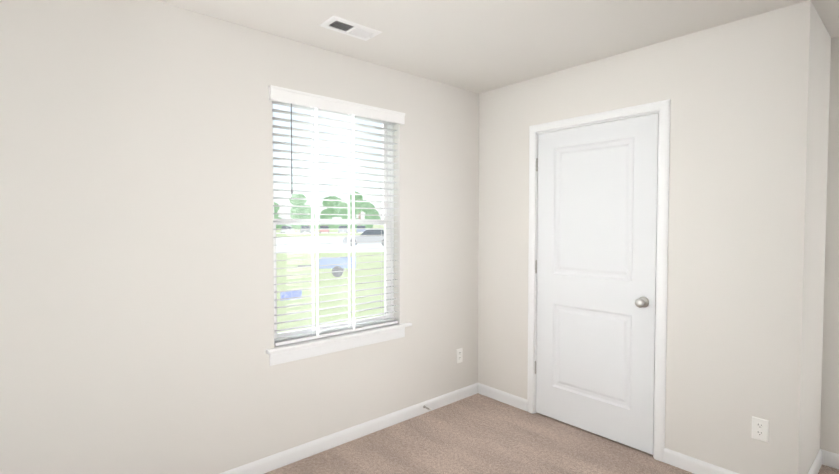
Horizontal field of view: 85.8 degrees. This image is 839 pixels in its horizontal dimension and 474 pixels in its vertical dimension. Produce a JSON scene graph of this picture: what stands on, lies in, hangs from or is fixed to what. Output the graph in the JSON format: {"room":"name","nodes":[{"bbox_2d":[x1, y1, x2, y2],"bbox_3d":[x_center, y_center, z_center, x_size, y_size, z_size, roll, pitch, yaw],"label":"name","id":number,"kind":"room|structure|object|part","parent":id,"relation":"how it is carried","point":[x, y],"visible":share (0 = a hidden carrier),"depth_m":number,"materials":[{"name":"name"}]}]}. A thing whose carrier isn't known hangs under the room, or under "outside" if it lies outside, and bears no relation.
{"room":"empty bedroom","nodes":[
{"label":"empty bedroom","id":0,"kind":"room"},
{"bbox_2d":[0,0,479,473],"bbox_3d":[-1.176,0.103,2.309,4.530,2.440,0.140,-2,2,-41],"label":"wall","id":1,"kind":"structure","parent":0,"point":[136,244],"depth_m":2.21,"materials":[{"name":"beige paint"}]},
{"bbox_2d":[272,100,393,340],"bbox_3d":[-0.545,-0.115,2.902,0.910,1.460,0.070,-2,2,-41],"label":"window unit","id":2,"kind":"structure","parent":1,"relation":"in","point":[386,250],"depth_m":2.99,"materials":[{"name":"white plastic"}]},
{"bbox_2d":[268,85,404,345],"bbox_3d":[-0.486,-0.115,2.835,0.954,1.451,0.095,-2,2,-41],"label":"window blinds","id":3,"kind":"object","parent":2,"relation":"attached to","point":[310,101],"visible":0.9,"depth_m":2.78,"materials":[{"name":"white plastic"}]},
{"bbox_2d":[266,322,411,365],"bbox_3d":[-0.500,0.663,2.900,1.043,0.095,0.175,-2,2,-41],"label":"window sill","id":4,"kind":"structure","parent":1,"relation":"attached to","point":[285,353],"depth_m":2.78,"materials":[{"name":"white wood"}]},
{"bbox_2d":[220,383,479,473],"bbox_3d":[-1.126,1.283,2.288,4.300,0.083,0.014,-2,2,-41],"label":"baseboard","id":5,"kind":"structure","parent":1,"relation":"attached to","point":[333,440],"depth_m":2.87,"materials":[{"name":"white wood"}]},
{"bbox_2d":[456,348,462,363],"bbox_3d":[0.317,0.936,3.557,0.070,0.114,0.006,-2,2,-41],"label":"electrical outlet","id":6,"kind":"object","parent":1,"relation":"attached to","point":[459,355],"visible":1,"depth_m":3.55,"materials":[{"name":"white plastic"}]},
{"bbox_2d":[155,0,838,92],"bbox_3d":[0.333,-1.139,1.060,5.190,0.120,3.955,-2,2,-41],"label":"ceiling","id":7,"kind":"structure","parent":0,"point":[479,46],"depth_m":2.40,"materials":[{"name":"paint"}]},
{"bbox_2d":[319,16,381,40],"bbox_3d":[-0.368,-1.115,2.429,0.300,0.013,0.150,-2,2,-41],"label":"ceiling vent","id":8,"kind":"object","parent":7,"relation":"in","point":[348,27],"visible":1,"depth_m":2.41,"materials":[{"name":"white metal"}]},
{"bbox_2d":[264,393,838,473],"bbox_3d":[0.333,1.409,1.137,5.190,0.100,3.955,-2,2,-41],"label":"floor carpet","id":9,"kind":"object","parent":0,"point":[477,433],"depth_m":2.77,"materials":[{"name":"beige carpet"}]},
{"bbox_2d":[480,0,819,473],"bbox_3d":[1.203,0.083,2.949,0.115,2.440,2.030,-2,2,-41],"label":"wall","id":10,"kind":"structure","parent":0,"point":[744,94],"depth_m":2.41,"materials":[{"name":"beige paint"}]},
{"bbox_2d":[480,383,526,410],"bbox_3d":[0.648,1.245,3.517,0.014,0.083,0.458,-2,2,-41],"label":"baseboard","id":11,"kind":"structure","parent":10,"relation":"attached to","point":[518,402],"depth_m":3.50,"materials":[{"name":"white wood"}]},
{"bbox_2d":[535,114,658,454],"bbox_3d":[1.106,0.281,2.957,0.105,2.021,0.823,-2,2,-41],"label":"door","id":12,"kind":"structure","parent":10,"relation":"in","point":[596,261],"depth_m":2.92,"materials":[{"name":"white paint"}]},
{"bbox_3d":[0.857,0.215,3.276,0.044,1.567,0.012,-2,2,-41],"label":"door hinges","id":13,"kind":"part","parent":12,"relation":"part of","materials":[{"name":"silver metal"}]},
{"bbox_3d":[1.344,0.392,2.687,0.100,0.065,0.099,-2,2,-41],"label":"knob","id":14,"kind":"part","parent":12,"relation":"part of","materials":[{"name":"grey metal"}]},
{"bbox_2d":[527,99,670,461],"bbox_3d":[1.156,0.252,2.995,0.131,2.100,0.949,-2,2,-41],"label":"door frame","id":15,"kind":"structure","parent":10,"relation":"attached to","point":[662,107],"depth_m":2.65,"materials":[{"name":"white wood"}]},
{"bbox_2d":[663,448,738,473],"bbox_3d":[1.627,1.279,2.409,0.014,0.083,0.604,-2,2,-41],"label":"baseboard","id":16,"kind":"structure","parent":10,"relation":"attached to","point":[693,465],"depth_m":2.52,"materials":[{"name":"white wood"}]},
{"bbox_2d":[752,416,768,442],"bbox_3d":[1.728,0.977,2.290,0.006,0.114,0.070,-2,2,-41],"label":"electrical outlet","id":17,"kind":"object","parent":10,"relation":"attached to","point":[760,429],"visible":1,"depth_m":2.29,"materials":[{"name":"white plastic"}]},
{"bbox_2d":[808,18,835,471],"bbox_3d":[2.082,0.099,2.449,0.540,2.440,0.115,-2,2,-41],"label":"wall","id":18,"kind":"structure","parent":0,"point":[827,44],"depth_m":2.50,"materials":[{"name":"beige paint"}]},
{"bbox_2d":[808,449,827,473],"bbox_3d":[2.064,1.280,2.383,0.633,0.083,0.014,-2,2,-41],"label":"baseboard","id":19,"kind":"structure","parent":18,"relation":"attached to","point":[821,459],"depth_m":2.56,"materials":[{"name":"white wood"}]},
{"bbox_2d":[824,36,838,453],"bbox_3d":[2.871,0.111,2.059,0.115,2.440,1.745,-2,2,-41],"label":"wall","id":20,"kind":"structure","parent":0,"point":[831,382],"depth_m":2.56,"materials":[{"name":"beige paint"}]},
{"bbox_2d":[828,451,838,468],"bbox_3d":[2.871,1.292,1.997,0.014,0.083,1.660,-2,2,-41],"label":"baseboard","id":21,"kind":"structure","parent":20,"relation":"attached to","point":[833,458],"depth_m":2.57,"materials":[{"name":"white wood"}]},
{"label":"outside","id":22,"kind":"structure","parent":0,"visible":0},
{"bbox_2d":[276,225,383,332],"bbox_3d":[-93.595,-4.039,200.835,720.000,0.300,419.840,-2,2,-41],"label":"lawn","id":23,"kind":"structure","parent":22,"point":[304,285],"depth_m":14.09,"materials":[{"name":"green plant"}]},
{"bbox_2d":[274,202,289,227],"bbox_3d":[-54.681,-7.945,166.948,13.478,10.570,10.928,-2,2,-41],"label":"tree","id":24,"kind":"object","parent":23,"relation":"on","point":[276,217],"depth_m":166.00,"materials":[{"name":"green plant"}]},
{"bbox_2d":[289,194,310,228],"bbox_3d":[-45.946,-9.508,170.161,10.564,13.668,14.199,-2,2,-41],"label":"tree","id":25,"kind":"object","parent":23,"relation":"on","point":[295,208],"depth_m":165.87,"materials":[{"name":"green plant"}]},
{"bbox_2d":[295,204,321,228],"bbox_3d":[-35.694,-6.264,144.923,8.933,8.258,8.237,-2,2,-41],"label":"tree","id":26,"kind":"object","parent":23,"relation":"on","point":[300,209],"depth_m":141.05,"materials":[{"name":"green plant"}]},
{"bbox_2d":[298,257,355,276],"bbox_3d":[-3.402,0.812,16.612,2.100,1.250,0.940,0,2,-7],"label":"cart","id":27,"kind":"object","parent":23,"relation":"on","point":[330,262],"depth_m":16.22,"materials":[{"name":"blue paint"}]},
{"bbox_2d":[320,196,341,225],"bbox_3d":[-32.821,-9.335,170.569,9.467,12.928,9.991,-2,2,-41],"label":"tree","id":28,"kind":"object","parent":23,"relation":"on","point":[329,210],"depth_m":168.89,"materials":[{"name":"green plant"}]},
{"bbox_2d":[329,202,355,227],"bbox_3d":[-24.464,-6.664,144.111,8.537,9.020,7.224,-2,2,-41],"label":"tree","id":29,"kind":"object","parent":23,"relation":"on","point":[343,204],"depth_m":142.58,"materials":[{"name":"green plant"}]},
{"bbox_2d":[350,191,369,227],"bbox_3d":[-23.388,-10.134,173.869,11.234,14.459,10.996,-2,2,-41],"label":"tree","id":30,"kind":"object","parent":23,"relation":"on","point":[357,197],"depth_m":169.20,"materials":[{"name":"green plant"}]},
{"bbox_2d":[360,203,380,227],"bbox_3d":[-17.068,-6.949,152.287,6.752,9.179,6.582,-2,2,-41],"label":"tree","id":31,"kind":"object","parent":23,"relation":"on","point":[366,211],"depth_m":150.13,"materials":[{"name":"green plant"}]},
{"bbox_2d":[276,232,383,252],"bbox_3d":[-12.226,0.023,62.248,310.248,0.001,219.168,-2,2,-41],"label":"road","id":32,"kind":"structure","parent":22,"point":[360,247],"depth_m":38.97,"materials":[{"name":"grey asphalt"}]},
{"bbox_2d":[280,226,293,232],"bbox_3d":[-26.058,-1.489,88.846,1.840,1.440,4.400,0,2,-7],"label":"car","id":33,"kind":"object","parent":32,"relation":"on","point":[286,227],"depth_m":87.36,"materials":[{"name":"grey paint"}]},
{"bbox_2d":[300,226,310,232],"bbox_3d":[-22.481,-1.504,89.319,1.840,1.440,4.400,0,2,-10],"label":"car","id":34,"kind":"object","parent":32,"relation":"on","point":[307,227],"depth_m":87.74,"materials":[{"name":"black paint"}]},
{"bbox_2d":[320,226,328,232],"bbox_3d":[-18.763,-1.496,89.079,1.840,1.440,4.400,0,2,-11],"label":"car","id":35,"kind":"object","parent":32,"relation":"on","point":[326,228],"depth_m":87.42,"materials":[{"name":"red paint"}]},
{"bbox_2d":[338,226,347,232],"bbox_3d":[-15.223,-1.516,89.738,1.840,1.440,4.400,0,2,-11],"label":"car","id":36,"kind":"object","parent":32,"relation":"on","point":[342,230],"depth_m":87.70,"materials":[{"name":"grey paint"}]},
{"bbox_2d":[356,226,365,232],"bbox_3d":[-11.703,-1.540,90.500,1.840,1.440,4.400,0,2,-7],"label":"car","id":37,"kind":"object","parent":32,"relation":"on","point":[358,230],"depth_m":88.43,"materials":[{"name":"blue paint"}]},
{"bbox_2d":[342,229,383,245],"bbox_3d":[-4.234,0.053,38.328,4.400,1.440,1.840,0,2,-4],"label":"car","id":38,"kind":"object","parent":32,"relation":"on","point":[367,238],"depth_m":37.46,"materials":[{"name":"grey paint"}]}
]}

